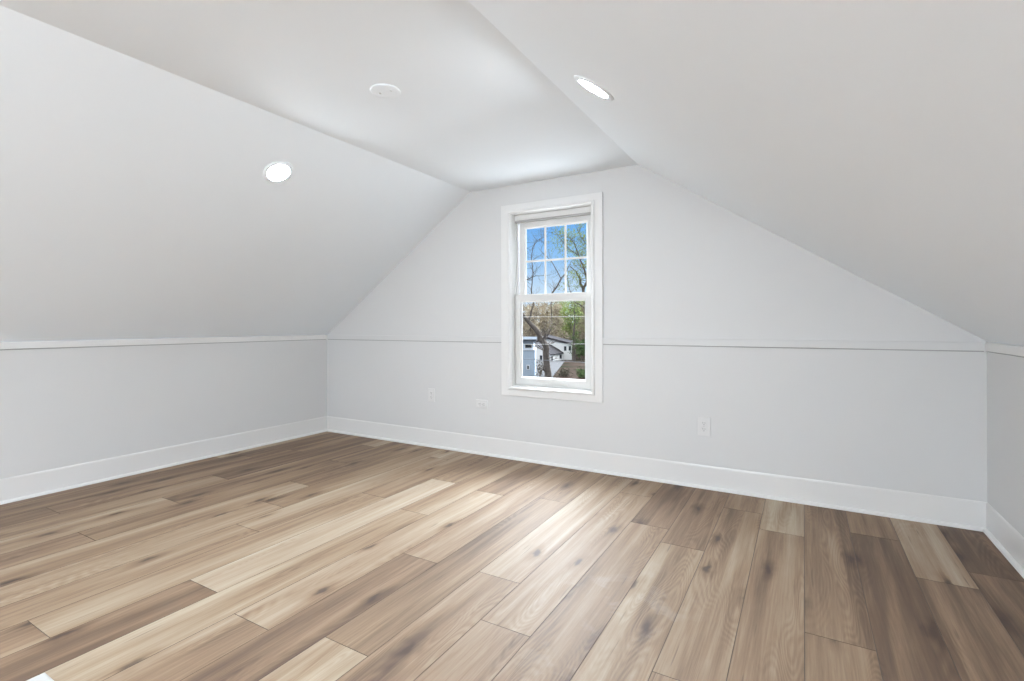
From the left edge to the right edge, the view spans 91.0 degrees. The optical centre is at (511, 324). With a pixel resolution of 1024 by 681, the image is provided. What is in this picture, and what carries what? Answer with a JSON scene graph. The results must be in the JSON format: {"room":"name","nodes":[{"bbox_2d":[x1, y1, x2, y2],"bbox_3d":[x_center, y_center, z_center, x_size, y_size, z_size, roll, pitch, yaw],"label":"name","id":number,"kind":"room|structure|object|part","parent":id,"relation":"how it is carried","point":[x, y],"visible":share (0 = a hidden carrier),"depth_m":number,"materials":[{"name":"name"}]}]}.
{"room":"empty attic room","nodes":[
{"label":"empty attic room","id":0,"kind":"room"},
{"bbox_2d":[0,339,326,478],"bbox_3d":[-3.618,0.612,2.135,0.129,1.014,7.105,0,0,30],"label":"wall","id":1,"kind":"structure","parent":0,"point":[60,407],"depth_m":3.63,"materials":[{"name":"white paint"}]},
{"bbox_2d":[0,416,326,504],"bbox_3d":[-3.561,0.993,2.091,0.030,0.152,6.845,0,0,30],"label":"baseboard","id":2,"kind":"structure","parent":1,"relation":"attached to","point":[26,486],"depth_m":3.63,"materials":[{"name":"white paint"}]},
{"bbox_2d":[0,335,326,349],"bbox_3d":[-3.569,0.130,2.095,0.017,0.049,6.845,0,0,30],"label":"trim","id":3,"kind":"structure","parent":1,"relation":"attached to","point":[207,340],"depth_m":3.64,"materials":[{"name":"white paint"}]},
{"bbox_2d":[0,5,469,341],"bbox_3d":[-2.818,-0.557,1.670,1.769,1.320,7.105,0,0,30],"label":"ceiling","id":4,"kind":"structure","parent":0,"point":[137,202],"depth_m":2.87,"materials":[{"name":"white paint"}]},
{"bbox_2d":[263,161,293,182],"bbox_3d":[-1.380,-0.899,2.971,0.148,0.102,0.174,0,0,17],"label":"recessed light","id":5,"kind":"object","parent":4,"relation":"in","point":[278,171],"visible":1,"depth_m":2.96,"materials":[{"name":"white plastic"}]},
{"bbox_2d":[0,0,637,191],"bbox_3d":[-1.447,-1.160,0.875,1.402,0.120,7.105,0,0,30],"label":"ceiling","id":6,"kind":"structure","parent":0,"point":[471,112],"depth_m":2.20,"materials":[{"name":"white paint"}]},
{"bbox_2d":[370,84,400,97],"bbox_3d":[-0.597,-1.098,2.369,0.140,0.010,0.140,0,0,30],"label":"cover plate","id":7,"kind":"object","parent":6,"relation":"attached to","point":[380,90],"visible":1,"depth_m":2.36,"materials":[{"name":"white plastic"}]},
{"bbox_2d":[0,431,1023,680],"bbox_3d":[-1.426,1.088,0.854,4.966,0.050,6.845,0,0,30],"label":"floor","id":8,"kind":"structure","parent":0,"point":[324,556],"depth_m":2.06,"materials":[{"name":"brown wood"}]},
{"bbox_2d":[27,673,53,680],"bbox_3d":[-1.451,1.061,1.353,0.140,0.006,0.340,0,0,30],"label":"floor vent","id":9,"kind":"object","parent":8,"relation":"in","point":[42,677],"visible":1,"depth_m":1.50,"materials":[{"name":"white metal"}]},
{"bbox_2d":[327,165,987,501],"bbox_3d":[0.321,0.002,3.872,4.966,2.214,0.149,0,0,30],"label":"wall","id":10,"kind":"structure","parent":0,"point":[678,264],"depth_m":3.29,"materials":[{"name":"white paint"}]},
{"bbox_2d":[327,335,500,342],"bbox_3d":[-0.973,0.123,4.537,2.061,0.049,0.016,0,0,30],"label":"trim","id":11,"kind":"structure","parent":10,"relation":"attached to","point":[329,337],"depth_m":4.44,"materials":[{"name":"white paint"}]},
{"bbox_2d":[428,388,434,401],"bbox_3d":[-0.700,0.613,4.374,0.070,0.114,0.008,0,0,30],"label":"wall outlet","id":12,"kind":"object","parent":10,"relation":"attached to","point":[431,392],"visible":1,"depth_m":4.37,"materials":[{"name":"white plastic"}]},
{"bbox_2d":[476,399,487,408],"bbox_3d":[-0.247,0.650,4.111,0.114,0.070,0.008,0,0,30],"label":"wall outlet","id":13,"kind":"object","parent":10,"relation":"attached to","point":[483,404],"visible":1,"depth_m":4.10,"materials":[{"name":"white plastic"}]},
{"bbox_2d":[501,192,602,402],"bbox_3d":[0.316,-0.194,3.862,0.846,1.506,0.170,0,0,30],"label":"window","id":14,"kind":"structure","parent":10,"relation":"in","point":[514,226],"depth_m":3.86,"materials":[{"name":"white paint"}]},
{"bbox_3d":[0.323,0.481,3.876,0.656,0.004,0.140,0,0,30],"label":"sill","id":15,"kind":"part","parent":14,"relation":"part of","materials":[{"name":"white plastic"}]},
{"bbox_3d":[0.315,0.119,3.874,0.643,0.719,0.036,0,0,30],"label":"sash","id":16,"kind":"part","parent":14,"relation":"part of","materials":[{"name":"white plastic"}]},
{"bbox_3d":[0.339,-0.511,3.907,0.620,0.617,0.033,0,0,30],"label":"sash","id":17,"kind":"part","parent":14,"relation":"part of","materials":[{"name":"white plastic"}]},
{"bbox_2d":[327,416,986,531],"bbox_3d":[0.283,0.984,3.802,4.966,0.152,0.030,0,0,30],"label":"baseboard","id":18,"kind":"structure","parent":10,"relation":"attached to","point":[911,506],"depth_m":3.23,"materials":[{"name":"white paint"}]},
{"bbox_3d":[0.287,0.597,3.812,4.966,0.904,0.009,0,0,30],"label":"panel","id":19,"kind":"part","parent":10,"relation":"part of","materials":[{"name":"white paint"}]},
{"bbox_2d":[698,417,710,436],"bbox_3d":[1.241,0.658,3.249,0.078,0.121,0.008,0,0,30],"label":"wall outlet","id":20,"kind":"object","parent":10,"relation":"attached to","point":[704,423],"visible":1,"depth_m":3.25,"materials":[{"name":"white plastic"}]},
{"bbox_2d":[603,338,987,351],"bbox_3d":[1.542,0.117,3.080,2.059,0.049,0.016,0,0,30],"label":"trim","id":21,"kind":"structure","parent":10,"relation":"attached to","point":[799,344],"depth_m":2.95,"materials":[{"name":"white paint"}]},
{"bbox_2d":[468,0,1023,345],"bbox_3d":[-0.053,-0.564,0.068,1.817,1.320,7.105,0,0,30],"label":"ceiling","id":22,"kind":"structure","parent":0,"point":[882,140],"depth_m":1.16,"materials":[{"name":"white paint"}]},
{"bbox_2d":[574,75,613,100],"bbox_3d":[0.314,-0.909,1.931,0.147,0.100,0.176,0,0,33],"label":"recessed light","id":23,"kind":"object","parent":22,"relation":"in","point":[594,88],"visible":1,"depth_m":1.91,"materials":[{"name":"white plastic"}]},
{"bbox_2d":[987,352,1023,536],"bbox_3d":[0.774,0.601,-0.410,0.129,1.014,7.105,0,0,30],"label":"wall","id":24,"kind":"structure","parent":0,"point":[1005,373],"depth_m":2.33,"materials":[{"name":"white paint"}]},
{"bbox_2d":[983,502,1023,578],"bbox_3d":[0.709,0.983,-0.384,0.030,0.152,6.845,0,0,30],"label":"baseboard","id":25,"kind":"structure","parent":24,"relation":"attached to","point":[1006,538],"depth_m":2.31,"materials":[{"name":"white paint"}]},
{"bbox_3d":[0.704,1.050,-0.380,0.016,0.018,6.817,0,0,30],"label":"shoe molding","id":26,"kind":"part","parent":25,"relation":"part of","materials":[{"name":"white paint"}]},
{"bbox_2d":[985,342,1023,357],"bbox_3d":[0.713,0.119,-0.387,0.017,0.049,6.845,0,0,30],"label":"trim","id":27,"kind":"structure","parent":24,"relation":"attached to","point":[1005,349],"depth_m":2.31,"materials":[{"name":"white paint"}]},
{"label":"outside","id":28,"kind":"structure","parent":0,"visible":0},
{"bbox_2d":[523,324,584,379],"bbox_3d":[13.667,7.117,167.445,500.375,15.340,464.376,0,0,30],"label":"ground","id":29,"kind":"structure","parent":28,"point":[573,365],"depth_m":156.71,"materials":[{"name":"brown soil"}]},
{"bbox_2d":[523,337,536,375],"bbox_3d":[-1.102,6.988,109.352,15.691,8.550,13.891,0,0,30],"label":"house","id":30,"kind":"structure","parent":29,"relation":"on","point":[529,352],"depth_m":105.06,"materials":[{"name":"blue"}]},
{"bbox_2d":[524,303,539,333],"bbox_3d":[10.876,-2.285,258.272,11.309,22.486,14.133,0,0,17],"label":"tree","id":31,"kind":"object","parent":29,"relation":"on","point":[532,303],"visible":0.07,"depth_m":257.11,"materials":[{"name":"brown plant"}]},
{"bbox_2d":[523,302,544,336],"bbox_3d":[9.678,0.286,231.670,12.232,24.321,15.287,0,0,4],"label":"tree","id":32,"kind":"object","parent":29,"relation":"on","point":[532,334],"visible":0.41,"depth_m":229.63,"materials":[{"name":"brown plant"}]},
{"bbox_2d":[534,361,543,376],"bbox_3d":[5.892,8.897,102.811,3.195,3.669,3.185,0,0,30],"label":"shrub","id":33,"kind":"object","parent":29,"relation":"on","point":[540,372],"visible":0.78,"depth_m":102.82,"materials":[{"name":"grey plant"}]},
{"bbox_2d":[536,302,549,331],"bbox_3d":[17.681,-3.673,271.350,12.600,21.728,10.771,0,0,-7],"label":"tree","id":34,"kind":"object","parent":29,"relation":"on","point":[541,302],"visible":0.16,"depth_m":270.77,"materials":[{"name":"brown plant"}]},
{"bbox_2d":[531,302,558,335],"bbox_3d":[15.145,-1.623,243.382,12.434,24.724,15.539,0,0,-26],"label":"tree","id":35,"kind":"object","parent":29,"relation":"on","point":[542,316],"visible":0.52,"depth_m":242.63,"materials":[{"name":"brown plant"}]},
{"bbox_2d":[523,229,584,377],"bbox_3d":[2.413,0.873,40.217,8.607,19.608,4.172,0,0,-10],"label":"tree","id":36,"kind":"object","parent":29,"relation":"on","point":[546,364],"visible":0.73,"depth_m":39.91,"materials":[{"name":"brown plant"}]},
{"bbox_2d":[535,335,572,360],"bbox_3d":[15.150,10.124,213.652,21.680,11.800,25.840,0,0,30],"label":"house","id":37,"kind":"structure","parent":29,"relation":"on","point":[560,348],"depth_m":210.67,"materials":[{"name":"white"}]},
{"bbox_2d":[542,302,572,338],"bbox_3d":[20.979,-0.426,230.597,14.895,25.685,12.732,0,0,4],"label":"tree","id":38,"kind":"object","parent":29,"relation":"on","point":[554,309],"visible":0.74,"depth_m":229.41,"materials":[{"name":"brown plant"}]},
{"bbox_2d":[548,301,566,336],"bbox_3d":[23.775,-3.471,256.495,12.536,24.726,12.138,0,0,36],"label":"tree","id":39,"kind":"object","parent":29,"relation":"on","point":[562,312],"visible":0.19,"depth_m":256.05,"materials":[{"name":"green plant"}]},
{"bbox_2d":[554,367,572,376],"bbox_3d":[10.800,9.943,103.726,4.040,2.470,3.752,0,0,30],"label":"shrub","id":40,"kind":"object","parent":29,"relation":"on","point":[563,373],"visible":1,"depth_m":102.97,"materials":[{"name":"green plant"}]},
{"bbox_2d":[559,301,573,337],"bbox_3d":[28.337,-5.178,271.087,12.405,24.469,12.012,0,0,44],"label":"tree","id":41,"kind":"object","parent":29,"relation":"on","point":[559,301],"visible":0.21,"depth_m":270.18,"materials":[{"name":"green plant"}]},
{"bbox_2d":[549,223,586,318],"bbox_3d":[7.581,-1.605,60.029,7.451,24.010,6.095,0,0,30],"label":"tree","id":42,"kind":"object","parent":29,"relation":"on","point":[570,240],"visible":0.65,"depth_m":59.49,"materials":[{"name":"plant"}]},
{"bbox_2d":[561,301,579,339],"bbox_3d":[28.367,-2.900,241.860,13.356,27.206,13.793,0,0,-39],"label":"tree","id":43,"kind":"object","parent":29,"relation":"on","point":[571,305],"visible":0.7,"depth_m":241.71,"materials":[{"name":"green plant"}]},
{"bbox_2d":[568,301,581,360],"bbox_3d":[23.275,1.501,195.124,8.671,25.603,5.907,0,0,30],"label":"tree","id":44,"kind":"object","parent":29,"relation":"on","point":[573,338],"visible":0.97,"depth_m":194.32,"materials":[{"name":"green plant"}]},
{"bbox_2d":[571,339,584,359],"bbox_3d":[28.405,9.914,204.526,9.250,9.349,8.515,0,0,30],"label":"shrub","id":45,"kind":"object","parent":29,"relation":"on","point":[581,347],"visible":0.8,"depth_m":203.25,"materials":[{"name":"green plant"}]},
{"bbox_2d":[571,301,584,340],"bbox_3d":[33.947,-3.598,256.794,12.213,24.877,12.612,0,0,-43],"label":"tree","id":46,"kind":"object","parent":29,"relation":"on","point":[578,334],"visible":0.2,"depth_m":256.55,"materials":[{"name":"green plant"}]},
{"bbox_2d":[575,302,584,341],"bbox_3d":[33.920,-0.382,228.189,12.601,25.421,14.742,0,0,12],"label":"tree","id":47,"kind":"object","parent":29,"relation":"on","point":[582,336],"visible":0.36,"depth_m":228.68,"materials":[{"name":"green plant"}]},
{"bbox_2d":[576,366,584,377],"bbox_3d":[13.999,9.567,100.193,3.432,2.736,3.337,0,0,30],"label":"shrub","id":48,"kind":"object","parent":29,"relation":"on","point":[581,374],"visible":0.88,"depth_m":100.08,"materials":[{"name":"green plant"}]},
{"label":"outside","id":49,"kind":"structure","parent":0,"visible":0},
{"bbox_2d":[531,361,563,376],"bbox_3d":[5.773,12.331,151.350,56.263,3.762,92.111,0,0,30],"label":"path","id":50,"kind":"structure","parent":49,"point":[555,365],"depth_m":147.43,"materials":[{"name":"concrete"}]}
]}

